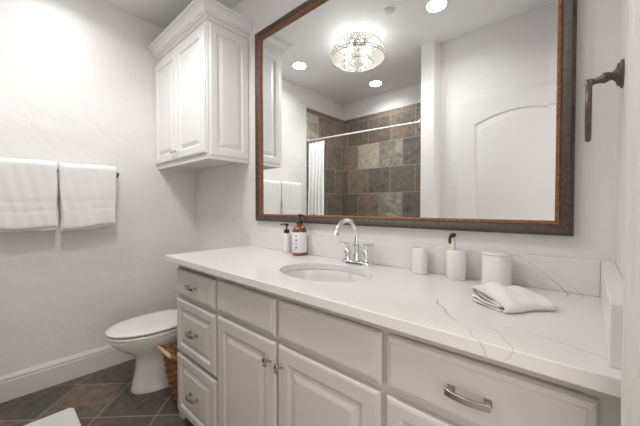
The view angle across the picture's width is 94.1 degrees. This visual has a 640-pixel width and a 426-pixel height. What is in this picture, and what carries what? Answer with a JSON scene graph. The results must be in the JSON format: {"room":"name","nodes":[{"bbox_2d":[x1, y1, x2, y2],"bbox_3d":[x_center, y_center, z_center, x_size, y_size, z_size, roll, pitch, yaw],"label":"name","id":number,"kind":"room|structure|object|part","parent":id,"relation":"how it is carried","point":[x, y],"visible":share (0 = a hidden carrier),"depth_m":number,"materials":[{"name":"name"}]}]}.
{"room":"bathroom","nodes":[
{"label":"bathroom","id":0,"kind":"room"},
{"bbox_2d":[0,359,193,425],"bbox_3d":[-0.426,1.190,0.581,4.000,0.080,2.380,1,1,42],"label":"floor","id":1,"kind":"structure","parent":0,"point":[104,397],"depth_m":1.76,"materials":[{"name":"tile"}]},
{"bbox_2d":[24,408,80,425],"bbox_3d":[-1.302,1.131,1.281,0.784,0.012,0.493,1,1,42],"label":"bath mat","id":2,"kind":"object","parent":1,"relation":"on","point":[67,417],"visible":1,"depth_m":1.61,"materials":[{"name":"white fabric"}]},
{"bbox_2d":[105,309,176,394],"bbox_3d":[-1.017,0.752,2.044,0.420,0.742,0.752,1,1,42],"label":"toilet","id":3,"kind":"object","parent":1,"relation":"on","point":[139,336],"visible":0.43,"depth_m":1.86,"materials":[{"name":"white ceramic"}]},
{"bbox_3d":[-1.101,0.744,1.951,0.370,0.019,0.499,1,1,42],"label":"seat","id":4,"kind":"part","parent":3,"relation":"part of","materials":[{"name":"white plastic"}]},
{"bbox_3d":[-1.100,0.717,1.952,0.372,0.026,0.504,1,1,42],"label":"lid","id":5,"kind":"part","parent":3,"relation":"part of","materials":[{"name":"white plastic"}]},
{"bbox_2d":[156,342,179,403],"bbox_3d":[-0.815,0.966,1.833,0.261,0.317,0.268,1,1,42],"label":"wicker basket","id":6,"kind":"object","parent":1,"relation":"on","point":[169,352],"visible":0.34,"depth_m":1.77,"materials":[{"name":"brown wicker"}]},
{"bbox_3d":[-0.923,0.820,1.762,0.192,0.022,0.022,1,1,42],"label":"handle","id":7,"kind":"part","parent":6,"relation":"part of","materials":[{"name":"brown wood"}]},
{"bbox_2d":[177,265,620,425],"bbox_3d":[0.023,0.705,1.245,1.732,0.866,0.578,1,1,42],"label":"vanity cabinet","id":8,"kind":"object","parent":1,"relation":"on","point":[248,355],"visible":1,"depth_m":0.90,"materials":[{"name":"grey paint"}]},
{"bbox_3d":[-0.644,0.370,1.472,0.089,0.017,0.034,1,1,42],"label":"handle","id":9,"kind":"part","parent":8,"relation":"part of","materials":[{"name":"silver metal"}]},
{"bbox_3d":[-0.642,0.922,1.482,0.089,0.017,0.034,1,1,42],"label":"handle","id":10,"kind":"part","parent":8,"relation":"part of","materials":[{"name":"silver metal"}]},
{"bbox_3d":[-0.642,0.604,1.476,0.089,0.017,0.034,1,1,42],"label":"handle","id":11,"kind":"part","parent":8,"relation":"part of","materials":[{"name":"silver metal"}]},
{"bbox_3d":[-0.624,0.604,1.496,0.410,0.282,0.020,1,1,42],"label":"drawer","id":12,"kind":"part","parent":8,"relation":"part of","materials":[{"name":"grey paint"}]},
{"bbox_3d":[-0.627,0.370,1.491,0.406,0.138,0.024,1,1,42],"label":"drawer","id":13,"kind":"part","parent":8,"relation":"part of","materials":[{"name":"grey paint"}]},
{"bbox_3d":[-0.624,0.921,1.502,0.410,0.313,0.020,1,1,42],"label":"drawer","id":14,"kind":"part","parent":8,"relation":"part of","materials":[{"name":"grey paint"}]},
{"bbox_3d":[-0.308,0.373,1.204,0.404,0.138,0.024,1,1,42],"label":"false drawer","id":15,"kind":"part","parent":8,"relation":"part of","materials":[{"name":"grey paint"}]},
{"bbox_3d":[-0.305,0.773,1.211,0.402,0.621,0.020,1,1,42],"label":"door","id":16,"kind":"part","parent":8,"relation":"part of","materials":[{"name":"grey paint"}]},
{"bbox_3d":[-0.192,0.533,1.070,0.017,0.030,0.031,1,1,42],"label":"knob","id":17,"kind":"part","parent":8,"relation":"part of","materials":[{"name":"silver metal"}]},
{"bbox_3d":[-0.144,0.534,1.027,0.017,0.030,0.031,1,1,42],"label":"knob","id":18,"kind":"part","parent":8,"relation":"part of","materials":[{"name":"silver metal"}]},
{"bbox_3d":[0.008,0.379,0.919,0.413,0.138,0.024,1,1,42],"label":"false drawer","id":19,"kind":"part","parent":8,"relation":"part of","materials":[{"name":"grey paint"}]},
{"bbox_3d":[0.008,0.778,0.929,0.411,0.621,0.020,1,1,42],"label":"door","id":20,"kind":"part","parent":8,"relation":"part of","materials":[{"name":"grey paint"}]},
{"bbox_2d":[164,245,621,397],"bbox_3d":[-0.001,0.256,1.261,1.801,0.030,0.573,1,1,42],"label":"countertop","id":21,"kind":"structure","parent":8,"relation":"on","point":[567,343],"depth_m":0.78,"materials":[{"name":"white stone"}]},
{"bbox_2d":[280,223,290,252],"bbox_3d":[-0.201,0.146,1.748,0.057,0.171,0.047,1,1,42],"label":"lotion bottle","id":22,"kind":"object","parent":21,"relation":"on","point":[286,237],"visible":1,"depth_m":1.73,"materials":[{"name":"white plastic"}]},
{"bbox_2d":[292,214,306,255],"bbox_3d":[-0.115,0.120,1.658,0.084,0.227,0.084,1,1,42],"label":"soap bottle","id":23,"kind":"object","parent":21,"relation":"on","point":[299,232],"visible":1,"depth_m":1.62,"materials":[{"name":"orange glass"}]},
{"bbox_2d":[283,269,368,320],"bbox_3d":[0.018,0.350,1.240,0.452,0.157,0.336,1,1,42],"label":"sink basin","id":24,"kind":"object","parent":21,"relation":"in","point":[323,275],"visible":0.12,"depth_m":1.40,"materials":[{"name":"white ceramic"}]},
{"bbox_2d":[333,218,374,266],"bbox_3d":[0.128,0.131,1.376,0.196,0.215,0.180,0,1,-17],"label":"faucet","id":25,"kind":"object","parent":21,"relation":"on","point":[355,260],"visible":1,"depth_m":1.37,"materials":[{"name":"silver metal"}]},
{"bbox_3d":[0.121,0.084,1.336,0.019,0.120,0.166,1,1,42],"label":"spout","id":26,"kind":"part","parent":25,"relation":"part of","materials":[{"name":"silver metal"}]},
{"bbox_3d":[0.131,0.180,1.427,0.037,0.079,0.037,1,1,42],"label":"handle","id":27,"kind":"part","parent":25,"relation":"part of","materials":[{"name":"silver metal"}]},
{"bbox_3d":[0.170,0.229,1.393,0.156,0.019,0.054,1,1,42],"label":"plate","id":28,"kind":"part","parent":25,"relation":"part of","materials":[{"name":"silver metal"}]},
{"bbox_3d":[0.209,0.181,1.358,0.037,0.079,0.037,1,1,42],"label":"handle","id":29,"kind":"part","parent":25,"relation":"part of","materials":[{"name":"silver metal"}]},
{"bbox_2d":[412,246,427,274],"bbox_3d":[0.402,0.190,1.200,0.062,0.104,0.062,1,1,42],"label":"tumbler","id":30,"kind":"object","parent":21,"relation":"on","point":[419,253],"visible":1,"depth_m":1.17,"materials":[{"name":"white ceramic"}]},
{"bbox_2d":[446,233,466,280],"bbox_3d":[0.504,0.159,1.102,0.070,0.169,0.070,0,1,10],"label":"soap dispenser","id":31,"kind":"object","parent":21,"relation":"on","point":[456,259],"visible":1,"depth_m":1.08,"materials":[{"name":"white ceramic"}]},
{"bbox_2d":[480,250,512,286],"bbox_3d":[0.593,0.188,1.004,0.096,0.114,0.096,1,1,42],"label":"lidded jar","id":32,"kind":"object","parent":21,"relation":"on","point":[496,265],"visible":0.84,"depth_m":0.97,"materials":[{"name":"white ceramic"}]},
{"bbox_3d":[0.593,0.135,1.002,0.091,0.008,0.091,1,1,42],"label":"jar lid","id":33,"kind":"part","parent":32,"relation":"part of","materials":[{"name":"white ceramic"}]},
{"bbox_2d":[471,282,556,312],"bbox_3d":[0.516,0.223,0.807,0.162,0.050,0.137,0,1,-8],"label":"washcloth","id":34,"kind":"object","parent":21,"relation":"on","point":[496,296],"visible":1,"depth_m":0.78,"materials":[{"name":"white fabric"}]},
{"bbox_2d":[600,261,622,369],"bbox_3d":[0.670,0.199,0.681,0.030,0.106,0.536,1,1,42],"label":"side splash","id":35,"kind":"object","parent":21,"relation":"on","point":[611,280],"visible":0.76,"depth_m":0.53,"materials":[{"name":"white stone"}]},
{"bbox_3d":[0.324,0.617,0.642,0.402,0.288,0.020,1,1,42],"label":"drawer","id":36,"kind":"part","parent":8,"relation":"part of","materials":[{"name":"grey paint"}]},
{"bbox_3d":[0.305,0.384,0.618,0.089,0.017,0.034,1,1,42],"label":"handle","id":37,"kind":"part","parent":8,"relation":"part of","materials":[{"name":"silver metal"}]},
{"bbox_3d":[0.322,0.384,0.637,0.400,0.138,0.024,1,1,42],"label":"drawer","id":38,"kind":"part","parent":8,"relation":"part of","materials":[{"name":"grey paint"}]},
{"bbox_2d":[0,0,194,375],"bbox_3d":[-1.875,-0.185,1.860,0.100,2.622,2.380,1,1,42],"label":"wall","id":39,"kind":"structure","parent":0,"point":[77,77],"depth_m":2.05,"materials":[{"name":"white paint"}]},
{"bbox_2d":[0,345,134,402],"bbox_3d":[-1.576,1.044,2.129,0.015,0.155,1.415,1,1,42],"label":"baseboard","id":40,"kind":"structure","parent":39,"relation":"attached to","point":[17,384],"depth_m":1.96,"materials":[{"name":"white paint"}]},
{"bbox_3d":[-1.696,-0.273,1.923,0.079,0.052,0.697,1,1,42],"label":"towel bar","id":41,"kind":"object","parent":39,"relation":"attached to","visible":0},
{"bbox_2d":[0,157,57,232],"bbox_3d":[-1.776,-0.107,1.787,0.092,0.439,0.303,1,1,42],"label":"towel","id":42,"kind":"object","parent":41,"relation":"hanging from","point":[28,187],"visible":1,"depth_m":1.77,"materials":[{"name":"white fabric"}]},
{"bbox_2d":[58,162,116,230],"bbox_3d":[-1.566,-0.108,2.021,0.090,0.446,0.312,1,1,42],"label":"towel","id":43,"kind":"object","parent":41,"relation":"hanging from","point":[87,193],"visible":1,"depth_m":1.98,"materials":[{"name":"white fabric"}]},
{"bbox_2d":[98,0,242,28],"bbox_3d":[-0.846,-1.528,0.908,2.870,0.100,2.380,1,1,42],"label":"ceiling","id":44,"kind":"structure","parent":0,"point":[162,13],"depth_m":2.18,"materials":[{"name":"white paint"}]},
{"bbox_2d":[195,0,619,262],"bbox_3d":[-0.090,-0.184,1.787,2.650,2.622,0.100,1,1,42],"label":"wall","id":45,"kind":"structure","parent":0,"point":[224,194],"depth_m":0.99,"materials":[{"name":"white paint"}]},
{"bbox_2d":[147,0,253,172],"bbox_3d":[-0.901,-0.821,2.185,0.895,0.945,0.374,1,1,42],"label":"upper cabinet","id":46,"kind":"object","parent":45,"relation":"attached to","point":[202,80],"visible":1,"depth_m":1.98,"materials":[{"name":"white paint"}]},
{"bbox_3d":[-1.165,-0.776,2.256,0.402,0.782,0.020,1,1,42],"label":"door","id":47,"kind":"part","parent":46,"relation":"part of","materials":[{"name":"white paint"}]},
{"bbox_3d":[-0.863,-0.770,1.983,0.405,0.782,0.020,1,1,42],"label":"door","id":48,"kind":"part","parent":46,"relation":"part of","materials":[{"name":"white paint"}]},
{"bbox_3d":[-0.901,-1.248,2.177,0.895,0.090,0.374,1,1,42],"label":"crown moulding","id":49,"kind":"part","parent":46,"relation":"part of","materials":[{"name":"white paint"}]},
{"bbox_3d":[-0.591,-0.777,1.962,0.010,0.822,0.282,1,1,42],"label":"panel","id":50,"kind":"part","parent":46,"relation":"part of","materials":[{"name":"white paint"}]},
{"bbox_2d":[255,0,576,235],"bbox_3d":[0.178,-0.556,1.451,1.625,1.236,0.030,1,1,42],"label":"wall mirror","id":51,"kind":"object","parent":45,"relation":"attached to","point":[456,115],"visible":0.98,"depth_m":1.25,"materials":[{"name":"brown mirror"}]},
{"bbox_2d":[251,230,599,296],"bbox_3d":[0.182,0.184,1.468,1.746,0.106,0.020,1,1,42],"label":"backsplash","id":52,"kind":"structure","parent":45,"relation":"attached to","point":[571,275],"depth_m":1.10,"materials":[{"name":"white stone"}]},
{"bbox_2d":[615,0,628,277],"bbox_3d":[0.176,-0.150,0.013,0.120,2.622,2.380,1,1,42],"label":"wall","id":53,"kind":"structure","parent":0,"point":[624,4],"depth_m":0.74,"materials":[{"name":"white paint"}]},
{"bbox_2d":[585,59,624,141],"bbox_3d":[0.717,-0.280,0.755,0.071,0.192,0.158,1,1,42],"label":"towel ring","id":54,"kind":"object","parent":53,"relation":"attached to","point":[618,75],"visible":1,"depth_m":0.73,"materials":[{"name":"brown metal"}]},
{"bbox_3d":[0.717,-0.342,0.754,0.071,0.068,0.068,1,1,42],"label":"post","id":55,"kind":"part","parent":54,"relation":"part of","materials":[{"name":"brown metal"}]},
{"bbox_2d":[621,0,639,425],"bbox_3d":[0.416,0.096,0.391,0.022,2.115,0.070,1,1,42],"label":"trim","id":56,"kind":"structure","parent":53,"relation":"attached to","point":[630,381],"depth_m":0.40,"materials":[{"name":"white paint"}]}
]}

